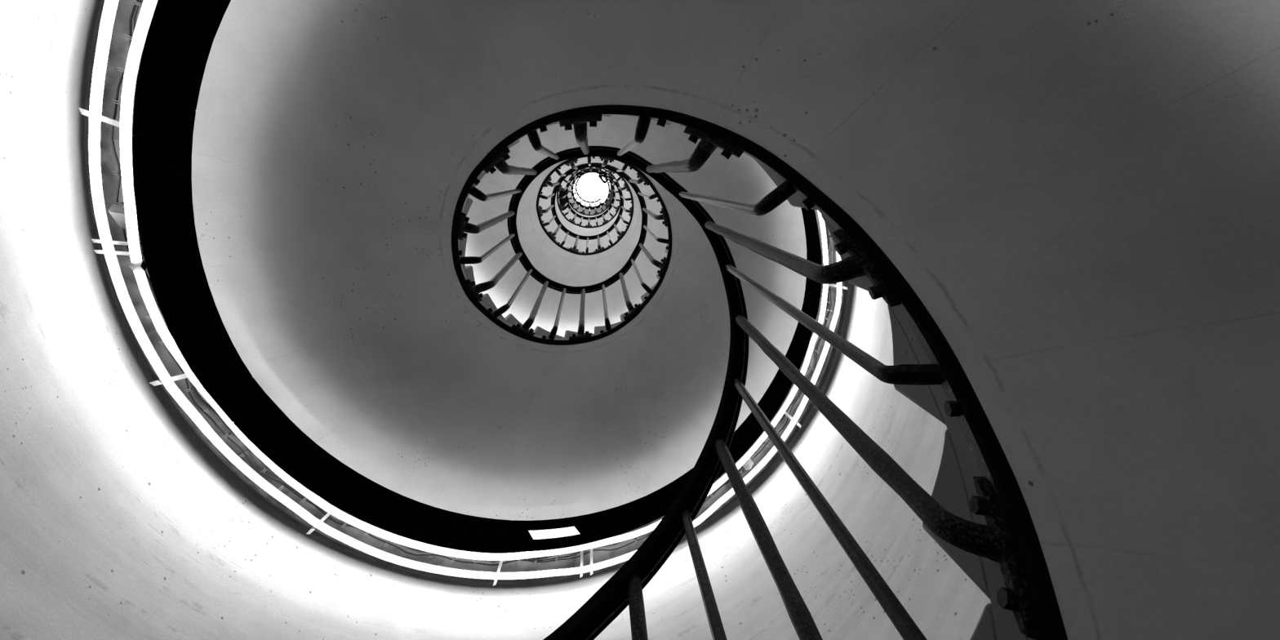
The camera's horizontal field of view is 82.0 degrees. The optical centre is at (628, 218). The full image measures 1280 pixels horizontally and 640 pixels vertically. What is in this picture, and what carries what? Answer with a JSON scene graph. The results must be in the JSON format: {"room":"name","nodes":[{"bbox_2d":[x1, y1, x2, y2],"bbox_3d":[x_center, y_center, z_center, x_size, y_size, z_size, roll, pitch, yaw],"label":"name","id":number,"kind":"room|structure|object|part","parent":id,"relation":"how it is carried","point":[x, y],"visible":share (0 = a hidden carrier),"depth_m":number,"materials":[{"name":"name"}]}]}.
{"room":"spiral stairwell","nodes":[
{"label":"spiral stairwell","id":0,"kind":"room"},
{"bbox_2d":[0,0,991,639],"bbox_3d":[-0.414,-0.186,8.273,3.240,22.140,3.240,0,-87,-3],"label":"wall","id":1,"kind":"structure","parent":0,"point":[117,522],"depth_m":2.14,"materials":[{"name":"paint"}]},
{"bbox_2d":[78,0,231,263],"bbox_3d":[-1.069,-0.463,1.700,0.330,0.658,1.248,35,-89,-4],"label":"light","id":2,"kind":"object","parent":1,"relation":"attached to","point":[148,60],"visible":0.98,"depth_m":1.78,"materials":[{"name":"black"}]},
{"bbox_2d":[84,0,148,124],"bbox_3d":[-1.023,-0.602,1.721,0.238,0.605,0.966,41,-89,-4],"label":"light","id":3,"kind":"object","parent":2,"relation":"on","point":[117,91],"depth_m":1.74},
{"bbox_3d":[-0.919,-0.568,1.695,0.104,0.643,0.920,42,-89,-4],"label":"fascia panel","id":4,"kind":"part","parent":2,"relation":"part of","materials":[{"name":"black metal"}]},
{"bbox_2d":[84,111,252,435],"bbox_3d":[-1.321,0.194,2.123,0.270,0.658,0.991,0,-87,-3],"label":"light","id":5,"kind":"object","parent":1,"relation":"attached to","point":[165,303],"visible":0.82,"depth_m":2.06,"materials":[{"name":"black"}]},
{"bbox_2d":[108,203,140,237],"bbox_3d":[-1.331,0.007,1.956,0.045,0.102,0.091,8,-87,-3],"label":"box","id":6,"kind":"object","parent":5,"relation":"attached to","point":[116,211],"visible":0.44,"depth_m":1.92,"materials":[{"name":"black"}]},
{"bbox_3d":[-1.245,0.160,2.118,0.118,0.643,0.922,0,-87,-3],"label":"fascia panel","id":7,"kind":"part","parent":5,"relation":"part of","materials":[{"name":"black"}]},
{"bbox_2d":[193,377,528,586],"bbox_3d":[-0.894,1.052,2.654,1.258,0.782,0.323,40,-89,-4],"label":"light","id":8,"kind":"object","parent":1,"relation":"attached to","point":[263,449],"visible":1,"depth_m":2.57,"materials":[{"name":"black"}]},
{"bbox_2d":[512,496,666,583],"bbox_3d":[-0.134,1.354,3.102,0.701,0.526,0.221,0,-87,-3],"label":"light","id":9,"kind":"object","parent":1,"relation":"attached to","point":[560,548],"visible":0.88,"depth_m":3.03,"materials":[{"name":"black"}]},
{"bbox_3d":[-0.157,1.283,3.090,0.654,0.512,0.063,-1,-87,-3],"label":"fascia panel","id":10,"kind":"part","parent":9,"relation":"part of","materials":[{"name":"black"}]},
{"bbox_2d":[646,467,693,511],"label":"light","id":11,"kind":"object","parent":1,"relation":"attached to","point":[664,497],"depth_m":3.32,"materials":[{"name":"black"}]},
{"bbox_2d":[693,465,737,530],"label":"light","id":12,"kind":"object","parent":1,"relation":"attached to","point":[722,495],"depth_m":3.27,"materials":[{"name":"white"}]},
{"bbox_2d":[728,412,780,489],"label":"light","id":13,"kind":"object","parent":1,"relation":"attached to","point":[749,440],"depth_m":3.39,"materials":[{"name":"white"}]},
{"bbox_2d":[742,457,753,470],"bbox_3d":[0.544,1.123,3.357,0.048,0.050,0.032,-35,-86,0],"label":"junction box","id":14,"kind":"object","parent":13,"relation":"attached to","point":[748,464],"visible":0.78,"depth_m":3.34,"materials":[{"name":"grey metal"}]},
{"bbox_2d":[757,368,813,445],"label":"light","id":15,"kind":"object","parent":1,"relation":"attached to","point":[785,404],"depth_m":3.49,"materials":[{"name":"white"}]},
{"bbox_2d":[785,321,836,391],"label":"light","id":16,"kind":"object","parent":1,"relation":"attached to","point":[814,357],"depth_m":3.61,"materials":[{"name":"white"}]},
{"bbox_2d":[800,207,841,265],"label":"light","id":17,"kind":"object","parent":1,"relation":"attached to","point":[820,248],"depth_m":3.84,"materials":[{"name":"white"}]},
{"bbox_3d":[0.935,0.052,3.930,0.104,0.641,0.917,-3,-87,-3],"label":"fascia panel","id":18,"kind":"part","parent":17,"relation":"part of","materials":[{"name":"black"}]},
{"bbox_2d":[801,277,848,315],"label":"light","id":19,"kind":"object","parent":1,"relation":"attached to","point":[831,297],"depth_m":3.73,"materials":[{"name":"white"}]},
{"bbox_2d":[806,306,844,336],"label":"light","id":20,"kind":"object","parent":1,"relation":"attached to","point":[833,321],"depth_m":3.69,"materials":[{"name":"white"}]},
{"bbox_3d":[0.111,0.435,-2.316,3.150,0.180,3.150,0,-87,-3],"label":"floor","id":21,"kind":"structure","parent":0,"visible":0},
{"bbox_2d":[191,0,1279,639],"bbox_3d":[-0.365,-0.143,7.418,2.802,19.790,2.802,0,-87,-3],"label":"spiral staircase","id":22,"kind":"structure","parent":21,"relation":"on","point":[1082,197],"depth_m":1.29,"materials":[{"name":"concrete"}]},
{"bbox_2d":[451,104,1067,639],"bbox_3d":[-0.400,-0.167,7.943,0.919,20.701,0.916,0,-87,-3],"label":"stair railing","id":23,"kind":"object","parent":22,"relation":"attached to","point":[1009,538],"visible":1,"depth_m":1.20,"materials":[{"name":"black metal"}]},
{"bbox_3d":[-0.520,0.027,2.296,0.017,0.133,0.099,19,-88,-4],"label":"mounting plate","id":24,"kind":"part","parent":23,"relation":"part of","materials":[{"name":"black metal"}]},
{"bbox_3d":[-0.552,0.259,2.630,0.017,0.133,0.102,-15,-86,-2],"label":"mounting plate","id":25,"kind":"part","parent":23,"relation":"part of","materials":[{"name":"black metal"}]},
{"bbox_3d":[-0.353,-0.154,1.969,0.099,0.133,0.017,-37,-86,0],"label":"mounting plate","id":26,"kind":"part","parent":23,"relation":"part of","materials":[{"name":"black metal"}]},
{"bbox_3d":[-0.425,0.453,2.975,0.100,0.133,0.017,40,-89,-4],"label":"mounting plate","id":27,"kind":"part","parent":23,"relation":"part of","materials":[{"name":"black metal"}]},
{"bbox_3d":[-0.701,-0.053,5.837,0.017,0.133,0.096,1,-87,-3],"label":"mounting plate","id":28,"kind":"part","parent":23,"relation":"part of","materials":[{"name":"black metal"}]},
{"bbox_3d":[-0.608,-0.270,5.497,0.017,0.133,0.097,37,-89,-4],"label":"mounting plate","id":29,"kind":"part","parent":23,"relation":"part of","materials":[{"name":"black metal"}]},
{"bbox_3d":[-0.868,-0.256,9.796,0.070,1.398,0.296,-3,-86,-3],"label":"infill panel","id":30,"kind":"part","parent":23,"relation":"part of","materials":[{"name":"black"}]},
{"bbox_3d":[-0.403,-0.394,5.184,0.097,0.133,0.017,-20,-86,-2],"label":"mounting plate","id":31,"kind":"part","parent":23,"relation":"part of","materials":[{"name":"black metal"}]},
{"bbox_3d":[-0.216,0.531,3.303,0.100,0.133,0.017,7,-87,-3],"label":"mounting plate","id":32,"kind":"part","parent":23,"relation":"part of","materials":[{"name":"black metal"}]},
{"bbox_3d":[-0.110,-0.221,1.662,0.099,0.133,0.017,-3,-86,-3],"label":"mounting plate","id":33,"kind":"part","parent":23,"relation":"part of","materials":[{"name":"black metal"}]},
{"bbox_3d":[-0.621,-0.987,18.133,0.153,0.020,0.270,-38,-86,0],"label":"pierced plate","id":34,"kind":"part","parent":23,"relation":"part of","materials":[{"name":"black paint"}]},
{"bbox_3d":[-0.146,-0.393,4.878,0.098,0.133,0.017,14,-87,-4],"label":"mounting plate","id":35,"kind":"part","parent":23,"relation":"part of","materials":[{"name":"black metal"}]},
{"bbox_3d":[-0.427,-0.199,8.549,0.807,19.580,0.820,0,-87,-3],"label":"handrail","id":36,"kind":"part","parent":23,"relation":"part of","materials":[{"name":"black metal"}]},
{"bbox_3d":[0.019,0.463,3.639,0.100,0.133,0.017,-28,-86,-1],"label":"mounting plate","id":37,"kind":"part","parent":23,"relation":"part of","materials":[{"name":"black metal"}]},
{"bbox_3d":[0.089,-0.243,4.565,0.017,0.133,0.099,-41,-86,0],"label":"mounting plate","id":38,"kind":"part","parent":23,"relation":"part of","materials":[{"name":"black metal"}]},
{"bbox_3d":[0.182,0.262,3.962,0.017,0.133,0.101,27,-88,-4],"label":"mounting plate","id":39,"kind":"part","parent":23,"relation":"part of","materials":[{"name":"black metal"}]},
{"bbox_3d":[0.207,-0.006,4.272,0.017,0.133,0.100,-8,-86,-2],"label":"mounting plate","id":40,"kind":"part","parent":23,"relation":"part of","materials":[{"name":"black metal"}]},
{"bbox_3d":[0.154,-0.142,1.350,0.100,0.133,0.017,32,-89,-4],"label":"mounting plate","id":41,"kind":"part","parent":23,"relation":"part of","materials":[{"name":"black metal"}]},
{"bbox_3d":[0.336,0.067,1.046,0.017,0.133,0.100,-24,-86,-1],"label":"mounting plate","id":42,"kind":"part","parent":23,"relation":"part of","materials":[{"name":"black metal"}]},
{"bbox_3d":[0.378,0.335,0.741,0.017,0.133,0.100,11,-87,-3],"label":"mounting plate","id":43,"kind":"part","parent":23,"relation":"part of","materials":[{"name":"black metal"}]}
]}

